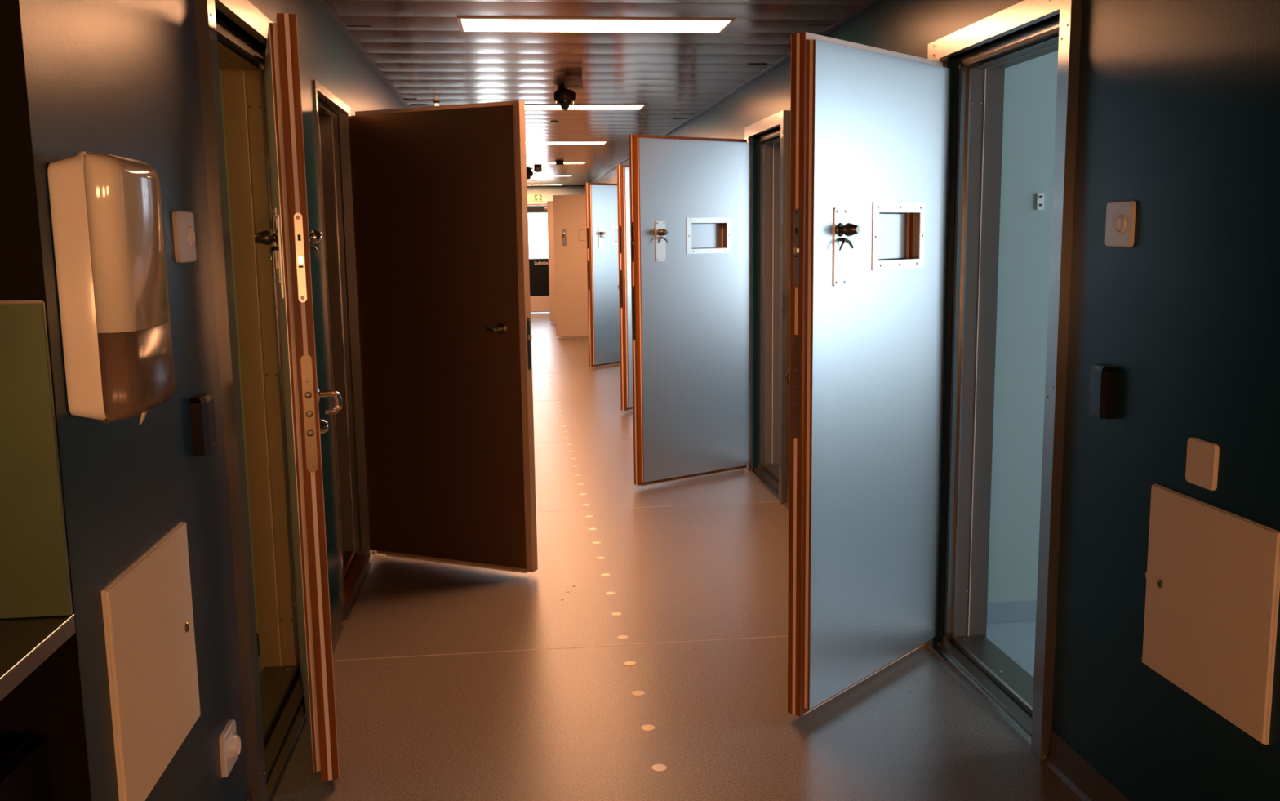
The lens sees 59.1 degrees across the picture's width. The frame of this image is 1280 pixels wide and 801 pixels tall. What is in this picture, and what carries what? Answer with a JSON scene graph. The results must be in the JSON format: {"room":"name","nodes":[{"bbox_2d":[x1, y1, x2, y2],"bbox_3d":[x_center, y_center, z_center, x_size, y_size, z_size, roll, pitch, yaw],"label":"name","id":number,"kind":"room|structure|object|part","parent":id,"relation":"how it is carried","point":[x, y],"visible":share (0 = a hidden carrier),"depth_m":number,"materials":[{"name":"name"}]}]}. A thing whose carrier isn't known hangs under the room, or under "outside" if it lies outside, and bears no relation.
{"room":"prison interior","nodes":[
{"label":"prison interior","id":0,"kind":"room"},
{"bbox_2d":[18,0,405,800],"bbox_3d":[-2.172,-1.489,11.847,0.180,2.600,20.488,-2,8,-6],"label":"wall","id":1,"kind":"structure","parent":0,"point":[117,77],"depth_m":2.37,"materials":[{"name":"blue paint"}]},
{"bbox_2d":[47,151,174,425],"bbox_3d":[-0.891,-0.183,1.937,0.115,0.463,0.247,-2,8,-6],"label":"dispenser","id":2,"kind":"object","parent":1,"relation":"attached to","point":[106,212],"visible":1,"depth_m":1.83,"materials":[{"name":"white plastic"}]},
{"bbox_2d":[138,410,146,425],"bbox_3d":[-0.871,-0.001,2.003,0.022,0.081,0.066,0,9,9],"label":"paper towel","id":3,"kind":"object","parent":2,"relation":"hanging from","point":[143,415],"depth_m":1.98,"materials":[{"name":"white paper"}]},
{"bbox_2d":[101,521,201,800],"bbox_3d":[-0.952,0.512,2.233,0.016,0.441,0.491,-2,8,-6],"label":"access hatch","id":4,"kind":"object","parent":1,"relation":"attached to","point":[148,616],"visible":1,"depth_m":2.17,"materials":[{"name":"white metal"}]},
{"bbox_2d":[172,210,196,262],"bbox_3d":[-1.008,-0.363,2.506,0.018,0.113,0.125,-2,8,-6],"label":"button","id":5,"kind":"object","parent":1,"relation":"attached to","point":[183,222],"visible":1,"depth_m":2.48,"materials":[{"name":"white plastic"}]},
{"bbox_2d":[189,393,217,456],"bbox_3d":[-0.995,0.054,2.579,0.034,0.132,0.088,-2,8,-6],"label":"card reader","id":6,"kind":"object","parent":1,"relation":"attached to","point":[202,405],"visible":1,"depth_m":2.54,"materials":[{"name":"black plastic"}]},
{"bbox_2d":[218,719,240,777],"bbox_3d":[-0.993,0.845,2.746,0.028,0.105,0.112,-2,8,-6],"label":"wall socket","id":7,"kind":"object","parent":1,"relation":"attached to","point":[229,742],"visible":1,"depth_m":2.73,"materials":[{"name":"white plastic"}]},
{"bbox_2d":[194,0,306,800],"bbox_3d":[-1.181,-0.032,3.364,0.222,2.180,1.150,-2,8,-6],"label":"door frame","id":8,"kind":"structure","parent":1,"relation":"attached to","point":[273,705],"depth_m":3.69,"materials":[{"name":"metal"}]},
{"bbox_3d":[-1.207,1.022,3.513,0.124,0.052,0.915,-2,8,-6],"label":"sill plate","id":9,"kind":"part","parent":8,"relation":"part of","materials":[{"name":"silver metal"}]},
{"bbox_2d":[253,13,342,781],"bbox_3d":[-1.035,-0.010,3.428,0.204,2.086,0.886,-4,9,-19],"label":"door","id":10,"kind":"structure","parent":1,"relation":"in","point":[291,237],"depth_m":3.05,"materials":[{"name":"brown wood"}]},
{"bbox_3d":[-1.020,-0.444,3.082,0.062,0.044,0.044,-4,9,-19],"label":"knob","id":11,"kind":"part","parent":10,"relation":"part of","materials":[{"name":"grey metal"}]},
{"bbox_3d":[-1.003,-0.403,3.093,0.028,0.040,0.073,-4,9,-19],"label":"thumb lever","id":12,"kind":"part","parent":10,"relation":"part of","materials":[{"name":"grey metal"}]},
{"bbox_3d":[-1.109,-0.474,3.442,0.004,0.215,0.342,-4,9,-19],"label":"hatch frame","id":13,"kind":"part","parent":10,"relation":"part of","materials":[{"name":"metal"}]},
{"bbox_3d":[-0.885,0.036,3.022,0.029,0.318,0.003,-4,9,-19],"label":"bolt plate","id":14,"kind":"part","parent":10,"relation":"part of","materials":[{"name":"metal"}]},
{"bbox_3d":[-0.904,-0.409,3.127,0.028,0.040,0.073,-4,9,-19],"label":"thumb lever","id":15,"kind":"part","parent":10,"relation":"part of","materials":[{"name":"grey metal"}]},
{"bbox_3d":[-0.899,-0.452,3.123,0.038,0.044,0.044,-4,9,-19],"label":"knob","id":16,"kind":"part","parent":10,"relation":"part of","materials":[{"name":"silver metal"}]},
{"bbox_3d":[-0.859,0.006,3.123,0.069,0.069,0.019,-4,9,-19],"label":"pull handle","id":17,"kind":"part","parent":10,"relation":"part of","materials":[{"name":"silver metal"}]},
{"bbox_2d":[244,550,376,800],"bbox_3d":[-2.055,-0.256,12.041,0.020,0.100,20.488,-2,8,-6],"label":"baseboard","id":18,"kind":"structure","parent":1,"relation":"attached to","point":[337,628],"depth_m":4.37,"materials":[{"name":"plastic"}]},
{"bbox_2d":[312,80,373,620],"bbox_3d":[-1.359,-0.226,4.877,0.212,2.125,0.950,-2,8,-6],"label":"door frame","id":19,"kind":"structure","parent":1,"relation":"attached to","point":[331,114],"depth_m":5.21,"materials":[{"name":"wood"}]},
{"bbox_3d":[-1.377,0.804,5.000,0.124,0.052,0.800,-2,8,-6],"label":"sill plate","id":20,"kind":"part","parent":19,"relation":"part of","materials":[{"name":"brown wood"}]},
{"bbox_2d":[316,0,409,107],"bbox_3d":[-2.036,-2.574,11.264,0.028,0.006,21.350,-2,8,-6],"label":"trim","id":21,"kind":"structure","parent":1,"relation":"attached to","point":[324,4],"depth_m":5.49,"materials":[{"name":"grey metal"}]},
{"bbox_2d":[348,100,537,573],"bbox_3d":[-0.893,-0.266,5.137,0.896,2.086,0.204,3,9,24],"label":"door","id":22,"kind":"structure","parent":1,"relation":"in","point":[440,193],"depth_m":5.09,"materials":[{"name":"brown wood"}]},
{"bbox_3d":[-0.637,-0.317,4.940,0.054,0.025,0.068,3,9,24],"label":"knob handle","id":23,"kind":"part","parent":22,"relation":"part of","materials":[{"name":"silver metal"}]},
{"bbox_2d":[218,68,258,633],"bbox_3d":[-2.482,-0.146,2.822,2.495,2.600,2.350,-2,8,-6],"label":"wall","id":24,"kind":"structure","parent":0,"point":[220,75],"depth_m":4.03,"materials":[{"name":"beige paint"}]},
{"bbox_2d":[256,633,260,656],"bbox_3d":[-2.415,1.097,3.012,2.395,0.085,2.150,-2,8,-6],"label":"baseboard","id":25,"kind":"structure","parent":24,"relation":"attached to","point":[257,634],"depth_m":4.19,"materials":[{"name":"plastic"}]},
{"bbox_2d":[527,186,585,204],"bbox_3d":[-2.133,-3.013,22.109,2.598,2.600,0.120,-2,8,-6],"label":"wall","id":26,"kind":"structure","parent":0,"point":[548,192],"depth_m":21.95,"materials":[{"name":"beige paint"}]},
{"bbox_2d":[527,194,542,201],"bbox_3d":[-2.051,-3.933,21.902,0.320,0.140,0.039,-2,8,-6],"label":"exit sign","id":27,"kind":"object","parent":26,"relation":"attached to","point":[531,197],"visible":0.91,"depth_m":21.89,"materials":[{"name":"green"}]},
{"bbox_2d":[527,203,546,205],"bbox_3d":[-1.898,-2.782,22.154,1.010,2.125,0.110,-2,8,-6],"label":"door frame","id":28,"kind":"structure","parent":26,"relation":"in","point":[540,204],"depth_m":21.94,"materials":[{"name":"metal"}]},
{"bbox_2d":[527,205,549,311],"bbox_3d":[-1.893,-2.768,22.127,0.955,2.065,0.129,-2,8,-6],"label":"door","id":29,"kind":"structure","parent":28,"relation":"attached to","point":[538,268],"depth_m":22.18,"materials":[{"name":"black paint"}]},
{"bbox_3d":[-1.881,-1.908,22.257,0.945,0.305,0.004,-2,8,-6],"label":"kick plate","id":30,"kind":"part","parent":29,"relation":"part of","materials":[{"name":"beige"}]},
{"bbox_2d":[325,0,871,186],"bbox_3d":[-0.734,-2.360,9.609,2.238,0.024,25.403,-2,8,-6],"label":"ceiling","id":31,"kind":"structure","parent":0,"point":[420,47],"depth_m":5.96,"materials":[{"name":"metal"}]},
{"bbox_2d":[433,101,439,106],"bbox_3d":[-1.419,-2.063,7.875,0.044,0.038,0.044,-2,8,-6],"label":"ceiling sensor","id":32,"kind":"object","parent":31,"relation":"attached to","point":[436,103],"visible":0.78,"depth_m":7.86,"materials":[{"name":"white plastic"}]},
{"bbox_2d":[526,169,533,179],"bbox_3d":[-1.620,-3.272,16.372,0.140,0.140,0.140,-2,8,-6],"label":"dome camera","id":33,"kind":"object","parent":31,"relation":"attached to","point":[529,173],"visible":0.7,"depth_m":16.32,"materials":[{"name":"brown plastic"}]},
{"bbox_2d":[533,165,542,172],"bbox_3d":[-1.397,-3.164,15.447,0.110,0.088,0.110,-2,8,-6],"label":"smoke detector","id":34,"kind":"object","parent":31,"relation":"attached to","point":[536,168],"visible":1,"depth_m":15.40,"materials":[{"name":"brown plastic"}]},
{"bbox_2d":[527,184,562,185],"bbox_3d":[-2.062,-4.077,21.283,1.212,0.036,0.326,-2,8,-6],"label":"recessed light","id":35,"kind":"object","parent":31,"relation":"in","point":[527,184],"visible":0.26,"depth_m":21.38,"materials":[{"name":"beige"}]},
{"bbox_2d":[530,174,573,177],"bbox_3d":[-1.690,-3.601,18.039,1.212,0.036,0.326,-2,8,-6],"label":"recessed light","id":36,"kind":"object","parent":31,"relation":"in","point":[560,175],"visible":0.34,"depth_m":18.10,"materials":[{"name":"beige plastic"}]},
{"bbox_2d":[531,175,570,176],"bbox_3d":[-1.690,-3.595,18.040,1.176,0.013,0.296,-2,8,-6],"label":"diffuser","id":37,"kind":"object","parent":36,"relation":"attached to","point":[531,175],"depth_m":18.12,"materials":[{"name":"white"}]},
{"bbox_2d":[526,161,586,164],"bbox_3d":[-1.318,-3.125,14.795,1.212,0.036,0.326,-2,8,-6],"label":"recessed light","id":38,"kind":"object","parent":31,"relation":"in","point":[565,162],"visible":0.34,"depth_m":14.86,"materials":[{"name":"beige plastic"}]},
{"bbox_2d":[526,162,584,164],"bbox_3d":[-1.318,-3.119,14.796,1.176,0.013,0.296,-2,8,-6],"label":"diffuser","id":39,"kind":"object","parent":38,"relation":"attached to","point":[526,162],"depth_m":14.90,"materials":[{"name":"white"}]},
{"bbox_2d":[555,160,564,165],"bbox_3d":[-1.031,-3.045,14.489,0.110,0.053,0.110,-2,8,-6],"label":"smoke detector","id":40,"kind":"object","parent":31,"relation":"attached to","point":[557,162],"visible":1,"depth_m":14.45,"materials":[{"name":"brown plastic"}]},
{"bbox_2d":[553,87,575,111],"bbox_3d":[-0.482,-1.931,7.239,0.144,0.144,0.144,-2,8,-6],"label":"dome camera","id":41,"kind":"object","parent":31,"relation":"attached to","point":[564,96],"visible":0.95,"depth_m":7.19,"materials":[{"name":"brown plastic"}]},
{"bbox_2d":[525,141,608,144],"bbox_3d":[-0.946,-2.649,11.550,1.212,0.036,0.326,-2,8,-6],"label":"recessed light","id":42,"kind":"object","parent":31,"relation":"in","point":[526,142],"visible":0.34,"depth_m":11.58,"materials":[{"name":"beige plastic"}]},
{"bbox_2d":[564,75,582,89],"bbox_3d":[-0.395,-1.888,6.717,0.108,0.078,0.108,-2,8,-6],"label":"smoke detector","id":43,"kind":"object","parent":31,"relation":"attached to","point":[571,82],"visible":1,"depth_m":6.67,"materials":[{"name":"beige plastic"}]},
{"bbox_2d":[524,104,646,110],"bbox_3d":[-0.574,-2.173,8.306,1.212,0.036,0.326,-2,8,-6],"label":"recessed light","id":44,"kind":"object","parent":31,"relation":"in","point":[527,107],"visible":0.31,"depth_m":8.35,"materials":[{"name":"beige plastic"}]},
{"bbox_2d":[524,105,642,109],"bbox_3d":[-0.574,-2.166,8.307,1.176,0.013,0.296,-2,8,-6],"label":"diffuser","id":45,"kind":"object","parent":44,"relation":"attached to","point":[526,107],"depth_m":8.35,"materials":[{"name":"white plastic"}]},
{"bbox_2d":[457,17,735,33],"bbox_3d":[-0.202,-1.696,5.062,1.212,0.036,0.326,-2,8,-6],"label":"recessed light","id":46,"kind":"object","parent":31,"relation":"in","point":[511,24],"visible":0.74,"depth_m":5.07,"materials":[{"name":"beige plastic"}]},
{"bbox_2d":[257,311,1082,800],"bbox_3d":[-0.595,-0.001,10.867,8.000,0.101,24.900,-2,8,-6],"label":"floor","id":47,"kind":"structure","parent":0,"point":[452,682],"depth_m":3.96,"materials":[{"name":"plastic"}]},
{"bbox_2d":[600,573,609,576],"bbox_3d":[-0.157,0.792,5.135,0.043,0.001,0.043,-2,8,-6],"label":"dot","id":48,"kind":"object","parent":47,"relation":"on","point":[602,574],"visible":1,"depth_m":5.14,"materials":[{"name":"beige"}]},
{"bbox_2d":[605,591,615,595],"bbox_3d":[-0.127,0.831,4.869,0.043,0.001,0.043,-2,8,-6],"label":"dot","id":49,"kind":"object","parent":47,"relation":"on","point":[606,593],"visible":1,"depth_m":4.87,"materials":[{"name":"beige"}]},
{"bbox_2d":[611,612,621,615],"bbox_3d":[-0.097,0.870,4.604,0.043,0.001,0.043,-2,8,-6],"label":"dot","id":50,"kind":"object","parent":47,"relation":"on","point":[612,613],"visible":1,"depth_m":4.60,"materials":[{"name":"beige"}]},
{"bbox_2d":[617,635,628,639],"bbox_3d":[-0.066,0.909,4.338,0.043,0.001,0.043,-2,8,-6],"label":"dot","id":51,"kind":"object","parent":47,"relation":"on","point":[620,637],"visible":1,"depth_m":4.33,"materials":[{"name":"beige"}]},
{"bbox_2d":[624,661,635,665],"bbox_3d":[-0.036,0.948,4.073,0.043,0.001,0.043,-2,8,-6],"label":"dot","id":52,"kind":"object","parent":47,"relation":"on","point":[627,663],"visible":1,"depth_m":4.07,"materials":[{"name":"beige"}]},
{"bbox_2d":[631,690,644,695],"bbox_3d":[-0.005,0.987,3.807,0.043,0.001,0.043,-2,8,-6],"label":"dot","id":53,"kind":"object","parent":47,"relation":"on","point":[635,692],"visible":1,"depth_m":3.80,"materials":[{"name":"beige"}]},
{"bbox_2d":[641,724,654,730],"bbox_3d":[0.025,1.026,3.542,0.043,0.001,0.043,-2,8,-6],"label":"dot","id":54,"kind":"object","parent":47,"relation":"on","point":[646,727],"visible":1,"depth_m":3.54,"materials":[{"name":"beige"}]},
{"bbox_2d":[652,764,666,771],"bbox_3d":[0.056,1.065,3.276,0.043,0.001,0.043,-2,8,-6],"label":"dot","id":55,"kind":"object","parent":47,"relation":"on","point":[659,767],"visible":1,"depth_m":3.27,"materials":[{"name":"beige"}]},
{"bbox_3d":[-1.303,1.059,0.929,0.890,0.740,1.895,-2,8,-6],"label":"base cabinet","id":56,"kind":"object","parent":47,"relation":"on","visible":0},
{"bbox_2d":[0,613,75,701],"bbox_3d":[-1.285,0.584,0.864,0.951,0.175,1.900,-2,8,-6],"label":"countertop","id":57,"kind":"structure","parent":56,"relation":"on","point":[25,642],"depth_m":1.73,"materials":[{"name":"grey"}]},
{"bbox_2d":[0,299,72,618],"bbox_3d":[-1.397,0.110,1.742,0.949,0.510,0.012,-2,8,-6],"label":"panel","id":58,"kind":"object","parent":57,"relation":"on","point":[35,580],"visible":1,"depth_m":1.79,"materials":[{"name":"green metal"}]},
{"bbox_2d":[592,0,1279,800],"bbox_3d":[0.290,-1.485,11.589,0.180,2.600,21.550,-2,8,-6],"label":"wall","id":59,"kind":"structure","parent":0,"point":[1179,103],"depth_m":2.70,"materials":[{"name":"blue paint"}]},
{"bbox_2d":[546,200,555,321],"bbox_3d":[-1.168,-2.396,19.521,0.880,2.086,0.178,3,9,22],"label":"door","id":60,"kind":"structure","parent":59,"relation":"in","point":[549,203],"depth_m":19.61,"materials":[{"name":"brown wood"}]},
{"bbox_2d":[552,194,588,337],"bbox_3d":[-0.839,-1.971,16.622,0.880,2.086,0.178,2,9,20],"label":"door","id":61,"kind":"structure","parent":59,"relation":"in","point":[569,211],"depth_m":16.64,"materials":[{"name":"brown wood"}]},
{"bbox_2d":[585,182,620,367],"bbox_3d":[-0.301,-1.460,13.132,0.204,2.086,0.880,6,11,38],"label":"door","id":62,"kind":"structure","parent":59,"relation":"in","point":[601,198],"depth_m":12.92,"materials":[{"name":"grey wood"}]},
{"bbox_3d":[-0.580,-1.419,12.795,0.029,0.318,0.003,6,11,38],"label":"bolt plate","id":63,"kind":"part","parent":62,"relation":"part of","materials":[{"name":"brown metal"}]},
{"bbox_3d":[-0.219,-1.922,13.116,0.004,0.215,0.342,6,11,38],"label":"hatch frame","id":64,"kind":"part","parent":62,"relation":"part of","materials":[{"name":"white metal"}]},
{"bbox_2d":[617,164,632,411],"bbox_3d":[0.091,-0.991,9.932,0.204,2.086,0.880,5,10,33],"label":"door","id":65,"kind":"structure","parent":59,"relation":"in","point":[623,171],"depth_m":9.58,"materials":[{"name":"brown wood"}]},
{"bbox_3d":[-0.159,-0.947,9.575,0.029,0.318,0.003,5,10,33],"label":"bolt plate","id":66,"kind":"part","parent":65,"relation":"part of","materials":[{"name":"metal"}]},
{"bbox_2d":[628,133,751,486],"bbox_3d":[0.325,-0.548,6.928,0.886,2.086,0.204,-7,10,-34],"label":"door","id":67,"kind":"structure","parent":59,"relation":"in","point":[691,197],"depth_m":6.88,"materials":[{"name":"grey metal"}]},
{"bbox_3d":[-0.036,-0.520,6.686,0.003,0.318,0.029,-7,10,-34],"label":"bolt plate","id":68,"kind":"part","parent":67,"relation":"part of","materials":[{"name":"brown"}]},
{"bbox_3d":[0.128,-0.949,6.667,0.073,0.040,0.028,-7,10,-34],"label":"thumb lever","id":69,"kind":"part","parent":67,"relation":"part of","materials":[{"name":"grey metal"}]},
{"bbox_3d":[0.138,-0.989,6.646,0.044,0.044,0.062,-7,10,-34],"label":"knob","id":70,"kind":"part","parent":67,"relation":"part of","materials":[{"name":"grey metal"}]},
{"bbox_3d":[0.421,-1.006,6.887,0.342,0.215,0.004,-7,10,-34],"label":"hatch frame","id":71,"kind":"part","parent":67,"relation":"part of","materials":[{"name":"white metal"}]},
{"bbox_2d":[591,0,879,182],"bbox_3d":[0.171,-2.626,11.408,0.028,0.006,21.550,-2,8,-6],"label":"trim","id":72,"kind":"structure","parent":59,"relation":"attached to","point":[871,2],"depth_m":6.46,"materials":[{"name":"grey metal"}]},
{"bbox_2d":[744,110,788,504],"bbox_3d":[0.839,-0.565,6.768,0.222,2.180,1.020,-2,8,-6],"label":"door frame right trim","id":73,"kind":"structure","parent":59,"relation":"attached to","point":[771,471],"depth_m":7.06,"materials":[{"name":"metal"}]},
{"bbox_3d":[0.897,0.489,6.906,0.124,0.052,0.765,-2,8,-6],"label":"sill plate","id":74,"kind":"part","parent":73,"relation":"part of","materials":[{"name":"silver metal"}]},
{"bbox_2d":[787,296,789,319],"bbox_3d":[0.820,-0.499,6.083,0.034,0.132,0.088,-2,8,-6],"label":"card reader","id":75,"kind":"object","parent":59,"relation":"attached to","point":[788,296],"visible":0.15,"depth_m":6.09,"materials":[{"name":"black plastic"}]},
{"bbox_2d":[786,31,951,715],"bbox_3d":[0.765,-0.080,3.729,0.204,2.086,0.886,7,11,41],"label":"door","id":76,"kind":"structure","parent":59,"relation":"in","point":[869,126],"depth_m":3.62,"materials":[{"name":"grey metal"}]},
{"bbox_3d":[0.486,-0.071,3.515,0.069,0.069,0.019,7,11,41],"label":"pull handle","id":77,"kind":"part","parent":76,"relation":"part of","materials":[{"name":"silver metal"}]},
{"bbox_3d":[0.471,-0.041,3.411,0.029,0.318,0.003,7,11,41],"label":"bolt plate","id":78,"kind":"part","parent":76,"relation":"part of","materials":[{"name":"brown"}]},
{"bbox_3d":[0.620,-0.475,3.429,0.028,0.040,0.073,7,11,41],"label":"thumb lever","id":79,"kind":"part","parent":76,"relation":"part of","materials":[{"name":"grey metal"}]},
{"bbox_3d":[0.632,-0.516,3.412,0.062,0.044,0.044,7,11,41],"label":"knob","id":80,"kind":"part","parent":76,"relation":"part of","materials":[{"name":"grey metal"}]},
{"bbox_3d":[0.852,-0.541,3.711,0.004,0.215,0.342,7,11,41],"label":"hatch frame","id":81,"kind":"part","parent":76,"relation":"part of","materials":[{"name":"white metal"}]},
{"bbox_2d":[783,487,1129,800],"bbox_3d":[0.208,-0.246,11.762,0.020,0.100,21.550,-2,8,-6],"label":"baseboard","id":82,"kind":"structure","parent":59,"relation":"attached to","point":[1084,780],"depth_m":3.10,"materials":[{"name":"plastic"}]},
{"bbox_2d":[922,0,1082,761],"bbox_3d":[1.198,-0.106,3.641,0.222,2.180,1.040,-2,8,-6],"label":"door frame right trim","id":83,"kind":"structure","parent":59,"relation":"attached to","point":[1023,701],"depth_m":3.89,"materials":[{"name":"metal"}]},
{"bbox_3d":[1.256,0.948,3.780,0.124,0.052,0.785,-2,8,-6],"label":"sill plate","id":84,"kind":"part","parent":83,"relation":"part of","materials":[{"name":"silver metal"}]},
{"bbox_2d":[1088,364,1117,419],"bbox_3d":[1.185,-0.024,2.899,0.034,0.132,0.088,-2,8,-6],"label":"card reader","id":85,"kind":"object","parent":59,"relation":"attached to","point":[1104,378],"visible":1,"depth_m":2.87,"materials":[{"name":"black plastic"}]},
{"bbox_2d":[1105,200,1135,247],"bbox_3d":[1.191,-0.439,2.809,0.018,0.113,0.118,-2,8,-6],"label":"button","id":86,"kind":"object","parent":59,"relation":"attached to","point":[1120,215],"visible":1,"depth_m":2.79,"materials":[{"name":"white plastic"}]},
{"bbox_2d":[1185,436,1219,490],"bbox_3d":[1.246,0.140,2.505,0.010,0.104,0.106,-2,8,-6],"label":"plate","id":87,"kind":"object","parent":59,"relation":"attached to","point":[1202,455],"visible":1,"depth_m":2.49,"materials":[{"name":"white plastic"}]},
{"bbox_2d":[1140,483,1279,744],"bbox_3d":[1.252,0.451,2.509,0.016,0.448,0.464,-2,8,-6],"label":"access hatch","id":88,"kind":"object","parent":59,"relation":"attached to","point":[1212,575],"visible":1,"depth_m":2.46,"materials":[{"name":"white metal"}]},
{"bbox_2d":[987,50,1057,602],"bbox_3d":[2.733,-0.238,2.957,2.707,2.600,3.100,-2,8,-6],"label":"wall","id":89,"kind":"structure","parent":0,"point":[1030,86],"depth_m":4.28,"materials":[{"name":"grey paint"}]},
{"bbox_2d":[986,600,1036,623],"bbox_3d":[2.701,1.007,3.136,2.607,0.085,2.900,-2,8,-6],"label":"baseboard","id":90,"kind":"structure","parent":89,"relation":"attached to","point":[1022,611],"depth_m":4.44,"materials":[{"name":"blue"}]},
{"bbox_2d":[1035,192,1044,209],"bbox_3d":[1.493,-0.743,4.209,0.026,0.062,0.013,-2,8,-6],"label":"wall hook","id":91,"kind":"object","parent":89,"relation":"attached to","point":[1040,196],"visible":1,"depth_m":4.21,"materials":[{"name":"white plastic"}]},
{"bbox_3d":[-1.345,0.280,0.019,0.875,2.550,3.660,-2,8,-6],"label":"wall niche","id":92,"kind":"object","parent":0,"visible":0},
{"bbox_2d":[0,0,91,800],"bbox_3d":[-1.420,0.071,1.742,0.995,2.460,0.002,-2,8,-6],"label":"niche","id":93,"kind":"object","parent":92,"relation":"attached to","point":[48,703],"visible":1,"depth_m":1.76,"materials":[{"name":"black paint"}]}
]}

